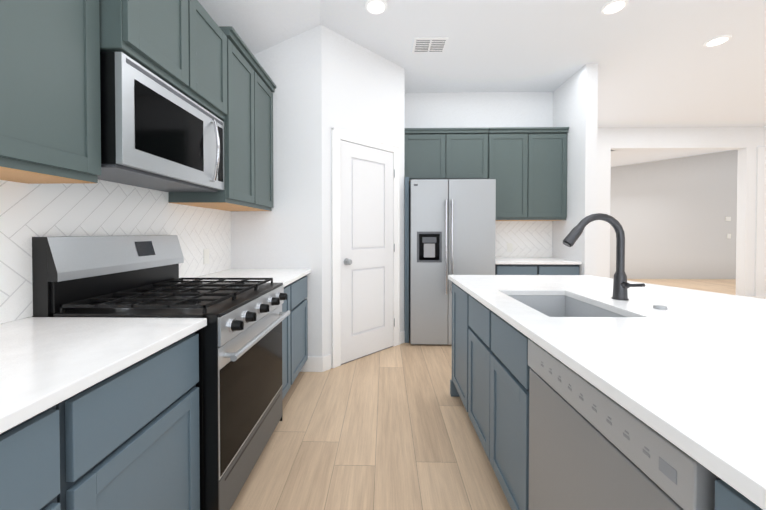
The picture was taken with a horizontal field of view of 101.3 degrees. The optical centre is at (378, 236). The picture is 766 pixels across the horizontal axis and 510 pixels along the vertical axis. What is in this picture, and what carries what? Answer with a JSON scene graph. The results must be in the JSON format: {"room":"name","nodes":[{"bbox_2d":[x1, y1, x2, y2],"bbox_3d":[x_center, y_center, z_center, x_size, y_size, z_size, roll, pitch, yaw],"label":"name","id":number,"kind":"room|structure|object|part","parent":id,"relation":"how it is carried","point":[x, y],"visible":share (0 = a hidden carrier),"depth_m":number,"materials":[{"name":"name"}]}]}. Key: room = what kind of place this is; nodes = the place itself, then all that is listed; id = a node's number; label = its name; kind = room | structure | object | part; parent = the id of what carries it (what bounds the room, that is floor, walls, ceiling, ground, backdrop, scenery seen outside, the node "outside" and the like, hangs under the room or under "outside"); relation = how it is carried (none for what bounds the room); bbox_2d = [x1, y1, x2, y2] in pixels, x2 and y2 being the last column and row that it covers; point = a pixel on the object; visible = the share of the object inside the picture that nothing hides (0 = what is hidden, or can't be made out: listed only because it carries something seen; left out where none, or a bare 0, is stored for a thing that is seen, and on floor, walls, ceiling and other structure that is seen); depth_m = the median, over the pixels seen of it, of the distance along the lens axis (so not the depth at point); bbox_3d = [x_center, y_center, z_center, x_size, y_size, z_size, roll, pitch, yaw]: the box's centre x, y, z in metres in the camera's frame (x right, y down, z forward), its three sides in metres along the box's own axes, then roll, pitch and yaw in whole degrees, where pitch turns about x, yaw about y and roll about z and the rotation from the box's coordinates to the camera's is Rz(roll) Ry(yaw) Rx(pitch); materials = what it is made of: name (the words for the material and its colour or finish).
{"room":"kitchen","nodes":[
{"label":"kitchen","id":0,"kind":"room"},
{"bbox_2d":[231,25,321,356],"bbox_3d":[-0.913,-0.329,2.845,0.823,3.070,0.100,0,1,1],"label":"wall","id":1,"kind":"structure","parent":0,"point":[285,232],"depth_m":2.79,"materials":[{"name":"white paint"}]},
{"bbox_2d":[300,354,330,371],"bbox_3d":[-0.579,1.139,2.810,0.293,0.135,0.036,0,1,1],"label":"baseboard","id":2,"kind":"structure","parent":1,"relation":"attached to","point":[317,364],"depth_m":2.79,"materials":[{"name":"white wood"}]},
{"bbox_2d":[321,25,404,367],"bbox_3d":[-0.143,-0.333,3.199,1.088,3.070,0.110,-1,1,-43],"label":"wall","id":3,"kind":"structure","parent":0,"point":[363,91],"depth_m":3.01,"materials":[{"name":"white paint"}]},
{"bbox_2d":[331,128,399,367],"bbox_3d":[-0.096,0.109,3.158,0.891,2.187,0.021,-1,1,-43],"label":"door frame","id":4,"kind":"structure","parent":3,"relation":"attached to","point":[337,135],"depth_m":2.91,"materials":[{"name":"white wood"}]},
{"bbox_2d":[340,140,394,364],"bbox_3d":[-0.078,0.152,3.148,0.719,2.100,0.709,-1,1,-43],"label":"pantry door","id":5,"kind":"structure","parent":3,"relation":"in","point":[366,175],"depth_m":3.13,"materials":[{"name":"white wood"}]},
{"bbox_3d":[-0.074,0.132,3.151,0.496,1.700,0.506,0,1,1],"label":"pantry door knob","id":6,"kind":"part","parent":5,"relation":"part of","materials":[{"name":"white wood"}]},
{"bbox_2d":[404,92,552,127],"bbox_3d":[1.296,-0.346,4.172,2.204,3.070,0.100,0,1,1],"label":"wall","id":7,"kind":"structure","parent":0,"point":[478,109],"depth_m":4.11,"materials":[{"name":"white paint"}]},
{"bbox_2d":[404,128,488,184],"bbox_3d":[0.813,-0.985,3.938,1.019,0.625,0.366,0,1,1],"label":"upper cabinet","id":8,"kind":"object","parent":7,"relation":"attached to","point":[445,153],"visible":0.77,"depth_m":3.79,"materials":[{"name":"paint"}]},
{"bbox_2d":[495,221,552,256],"bbox_3d":[1.792,0.032,4.112,0.954,0.484,0.008,0,1,1],"label":"backsplash","id":9,"kind":"structure","parent":7,"relation":"attached to","point":[529,238],"depth_m":4.11,"materials":[{"name":"tile"}]},
{"bbox_2d":[488,127,568,220],"bbox_3d":[1.796,-0.748,3.922,0.937,1.100,0.366,0,1,1],"label":"upper cabinet","id":10,"kind":"object","parent":7,"relation":"attached to","point":[527,168],"visible":0.85,"depth_m":3.77,"materials":[{"name":"paint"}]},
{"bbox_2d":[198,0,765,127],"bbox_3d":[4.497,-1.694,1.842,11.880,0.473,7.500,0,1,1],"label":"ceiling","id":11,"kind":"structure","parent":0,"point":[660,65],"depth_m":3.06,"materials":[{"name":"white paint"}]},
{"bbox_2d":[364,0,387,14],"bbox_3d":[-0.020,-1.853,2.538,0.190,0.013,0.190,0,1,1],"label":"recessed light","id":12,"kind":"object","parent":11,"relation":"in","point":[375,7],"visible":0.96,"depth_m":2.53,"materials":[{"name":"white plastic"}]},
{"bbox_2d":[412,37,448,52],"bbox_3d":[0.500,-1.860,3.067,0.320,0.012,0.240,0,1,1],"label":"ceiling vent","id":13,"kind":"object","parent":11,"relation":"in","point":[431,45],"visible":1,"depth_m":3.06,"materials":[{"name":"white metal"}]},
{"bbox_2d":[600,0,628,14],"bbox_3d":[1.905,-1.853,2.540,0.190,0.013,0.190,0,1,1],"label":"recessed light","id":14,"kind":"object","parent":11,"relation":"in","point":[611,7],"visible":1,"depth_m":2.54,"materials":[{"name":"white plastic"}]},
{"bbox_2d":[703,34,731,46],"bbox_3d":[3.229,-1.859,2.994,0.190,0.013,0.190,0,1,1],"label":"recessed light","id":15,"kind":"object","parent":11,"relation":"in","point":[717,40],"visible":0.96,"depth_m":2.97,"materials":[{"name":"white"}]},
{"bbox_2d":[230,279,735,509],"bbox_3d":[4.555,1.227,3.579,11.930,0.060,10.900,0,1,1],"label":"floor","id":16,"kind":"structure","parent":0,"point":[391,428],"depth_m":1.85,"materials":[{"name":"brown wood"}]},
{"bbox_2d":[0,378,107,509],"bbox_3d":[-1.033,0.800,0.436,0.672,0.876,0.684,0,1,1],"label":"base cabinet","id":17,"kind":"object","parent":16,"relation":"on","point":[56,458],"depth_m":0.70,"materials":[{"name":"grey"}]},
{"bbox_2d":[108,332,199,509],"bbox_3d":[-1.024,0.794,0.928,0.672,0.876,0.578,0,1,1],"label":"base cabinet","id":18,"kind":"object","parent":16,"relation":"on","point":[127,438],"depth_m":0.98,"materials":[{"name":"grey"}]},
{"bbox_2d":[0,317,206,433],"bbox_3d":[-1.030,0.344,-0.057,0.698,0.030,2.537,0,1,1],"label":"countertop","id":19,"kind":"structure","parent":18,"relation":"on","point":[46,363],"depth_m":0.86,"materials":[{"name":"white stone"}]},
{"bbox_2d":[32,235,289,509],"bbox_3d":[-0.949,0.610,1.605,0.792,1.225,0.767,0,1,1],"label":"range","id":20,"kind":"object","parent":16,"relation":"on","point":[239,384],"visible":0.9,"depth_m":1.38,"materials":[{"name":"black metal"}]},
{"bbox_3d":[-1.257,0.066,1.694,0.022,0.077,0.120,0,1,1],"label":"display panel","id":21,"kind":"part","parent":20,"relation":"part of","materials":[{"name":"black glass"}]},
{"bbox_2d":[282,275,307,399],"bbox_3d":[-0.983,0.775,2.397,0.698,0.875,0.795,0,1,1],"label":"base cabinet","id":22,"kind":"object","parent":16,"relation":"on","point":[295,339],"visible":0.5,"depth_m":2.40,"materials":[{"name":"grey"}]},
{"bbox_2d":[179,269,310,286],"bbox_3d":[-0.970,0.312,2.397,0.723,0.030,0.810,0,1,1],"label":"countertop","id":23,"kind":"structure","parent":22,"relation":"on","point":[285,277],"depth_m":2.44,"materials":[{"name":"white stone"}]},
{"bbox_2d":[404,177,495,344],"bbox_3d":[0.785,0.265,3.743,0.976,1.860,0.790,0,1,1],"label":"refrigerator","id":24,"kind":"object","parent":16,"relation":"on","point":[452,224],"depth_m":3.41,"materials":[{"name":"grey metal"}]},
{"bbox_3d":[0.323,0.264,3.833,0.049,1.860,0.628,0,1,1],"label":"refrigerator enclosure panel","id":25,"kind":"part","parent":24,"relation":"part of","materials":[{"name":"silver metal"}]},
{"bbox_2d":[495,264,578,274],"bbox_3d":[1.793,0.756,3.823,0.937,0.875,0.603,0,1,1],"label":"base cabinet","id":26,"kind":"object","parent":16,"relation":"on","point":[533,269],"visible":0.15,"depth_m":3.52,"materials":[{"name":"grey"}]},
{"bbox_2d":[495,257,581,264],"bbox_3d":[1.786,0.294,3.804,0.953,0.030,0.628,0,1,1],"label":"countertop","id":27,"kind":"structure","parent":26,"relation":"on","point":[525,260],"depth_m":3.52,"materials":[{"name":"white stone"}]},
{"bbox_2d":[450,285,759,509],"bbox_3d":[0.901,0.799,0.499,0.778,0.875,3.812,0,1,1],"label":"kitchen island","id":28,"kind":"object","parent":16,"relation":"on","point":[490,368],"depth_m":1.43,"materials":[{"name":"grey"}]},
{"bbox_2d":[448,275,765,509],"bbox_3d":[1.253,0.337,0.471,1.512,0.030,3.880,0,1,1],"label":"island countertop","id":29,"kind":"structure","parent":28,"relation":"on","point":[690,364],"depth_m":0.85,"materials":[{"name":"white stone"}]},
{"bbox_2d":[512,293,615,312],"bbox_3d":[0.860,0.442,1.500,0.394,0.231,0.574,0,1,1],"label":"sink","id":30,"kind":"object","parent":29,"relation":"in","point":[550,302],"depth_m":1.78,"materials":[{"name":"grey metal"}]},
{"bbox_2d":[563,213,647,300],"bbox_3d":[1.063,0.098,1.495,0.312,0.421,0.161,0,1,1],"label":"faucet","id":31,"kind":"object","parent":29,"relation":"on","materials":[{"name":"black metal"}]},
{"bbox_2d":[528,339,719,509],"bbox_3d":[0.841,0.799,0.807,0.645,0.868,0.599,0,1,1],"label":"dishwasher","id":32,"kind":"object","parent":28,"relation":"in","point":[592,447],"visible":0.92,"depth_m":0.76,"materials":[{"name":"grey metal"}]},
{"bbox_3d":[0.518,0.413,0.776,0.001,0.024,0.471,0,1,1],"label":"panel","id":33,"kind":"part","parent":32,"relation":"part of","materials":[{"name":"grey metal"}]},
{"bbox_2d":[552,64,597,275],"bbox_3d":[2.327,-0.341,3.767,0.126,3.070,0.670,0,1,1],"label":"wall column","id":34,"kind":"structure","parent":0,"point":[575,103],"depth_m":3.51,"materials":[{"name":"white paint"}]},
{"bbox_2d":[610,150,737,278],"bbox_3d":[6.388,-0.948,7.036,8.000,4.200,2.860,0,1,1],"label":"wall","id":35,"kind":"structure","parent":0,"point":[670,210],"depth_m":8.34,"materials":[{"name":"grey paint"}]},
{"bbox_2d":[725,217,730,237],"bbox_3d":[9.248,-0.229,8.310,0.130,0.570,0.020,0,1,1],"label":"light switch","id":36,"kind":"object","parent":35,"relation":"attached to","point":[728,219],"visible":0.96,"depth_m":8.30,"materials":[{"name":"white plastic"}]},
{"bbox_2d":[596,127,765,296],"bbox_3d":[6.462,-0.363,5.532,8.074,3.070,0.160,0,1,1],"label":"wall","id":37,"kind":"structure","parent":0,"point":[748,144],"depth_m":5.48,"materials":[{"name":"white paint"}]},
{"bbox_2d":[746,296,765,298],"bbox_3d":[6.617,1.105,5.460,0.440,0.135,0.014,0,1,1],"label":"baseboard","id":38,"kind":"structure","parent":37,"relation":"attached to","point":[761,297],"depth_m":5.45,"materials":[{"name":"white wood"}]},
{"bbox_3d":[-1.406,-0.143,1.251,0.100,2.740,5.850,0,1,1],"label":"wall","id":39,"kind":"structure","parent":0,"visible":0},
{"bbox_2d":[0,0,100,183],"bbox_3d":[-1.211,-0.725,0.915,0.298,1.048,0.572,0,1,1],"label":"upper cabinet","id":40,"kind":"object","parent":39,"relation":"attached to","point":[50,118],"visible":1,"depth_m":1.01,"materials":[{"name":"paint"}]},
{"bbox_2d":[0,179,230,323],"bbox_3d":[-1.361,0.025,0.742,0.008,0.584,4.129,0,1,1],"label":"backsplash","id":41,"kind":"structure","parent":39,"relation":"attached to","point":[28,212],"depth_m":1.47,"materials":[{"name":"tile"}]},
{"bbox_2d":[99,0,226,119],"bbox_3d":[-1.150,-0.991,1.588,0.393,0.533,0.775,0,1,1],"label":"upper cabinet","id":42,"kind":"object","parent":39,"relation":"attached to","point":[180,46],"visible":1,"depth_m":1.49,"materials":[{"name":"paint"}]},
{"bbox_2d":[98,52,223,191],"bbox_3d":[-1.130,-0.493,1.594,0.430,0.440,0.769,0,1,1],"label":"microwave","id":43,"kind":"object","parent":42,"relation":"attached to","point":[158,133],"visible":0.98,"depth_m":1.40,"materials":[{"name":"silver metal"}]},
{"bbox_3d":[-0.942,-0.500,1.823,0.062,0.364,0.057,0,1,1],"label":"handle","id":44,"kind":"part","parent":43,"relation":"part of","materials":[{"name":"silver metal"}]},
{"bbox_2d":[204,249,208,263],"bbox_3d":[-1.321,0.154,2.414,0.005,0.115,0.070,0,1,1],"label":"electrical outlet plate","id":45,"kind":"object","parent":39,"relation":"attached to","point":[206,253],"depth_m":2.41,"materials":[{"name":"white plastic"}]},
{"bbox_2d":[168,26,275,210],"bbox_3d":[-1.121,-0.770,2.385,0.421,1.105,0.807,0,1,1],"label":"upper cabinet","id":46,"kind":"object","parent":39,"relation":"attached to","point":[248,150],"visible":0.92,"depth_m":2.24,"materials":[{"name":"paint"}]}
]}

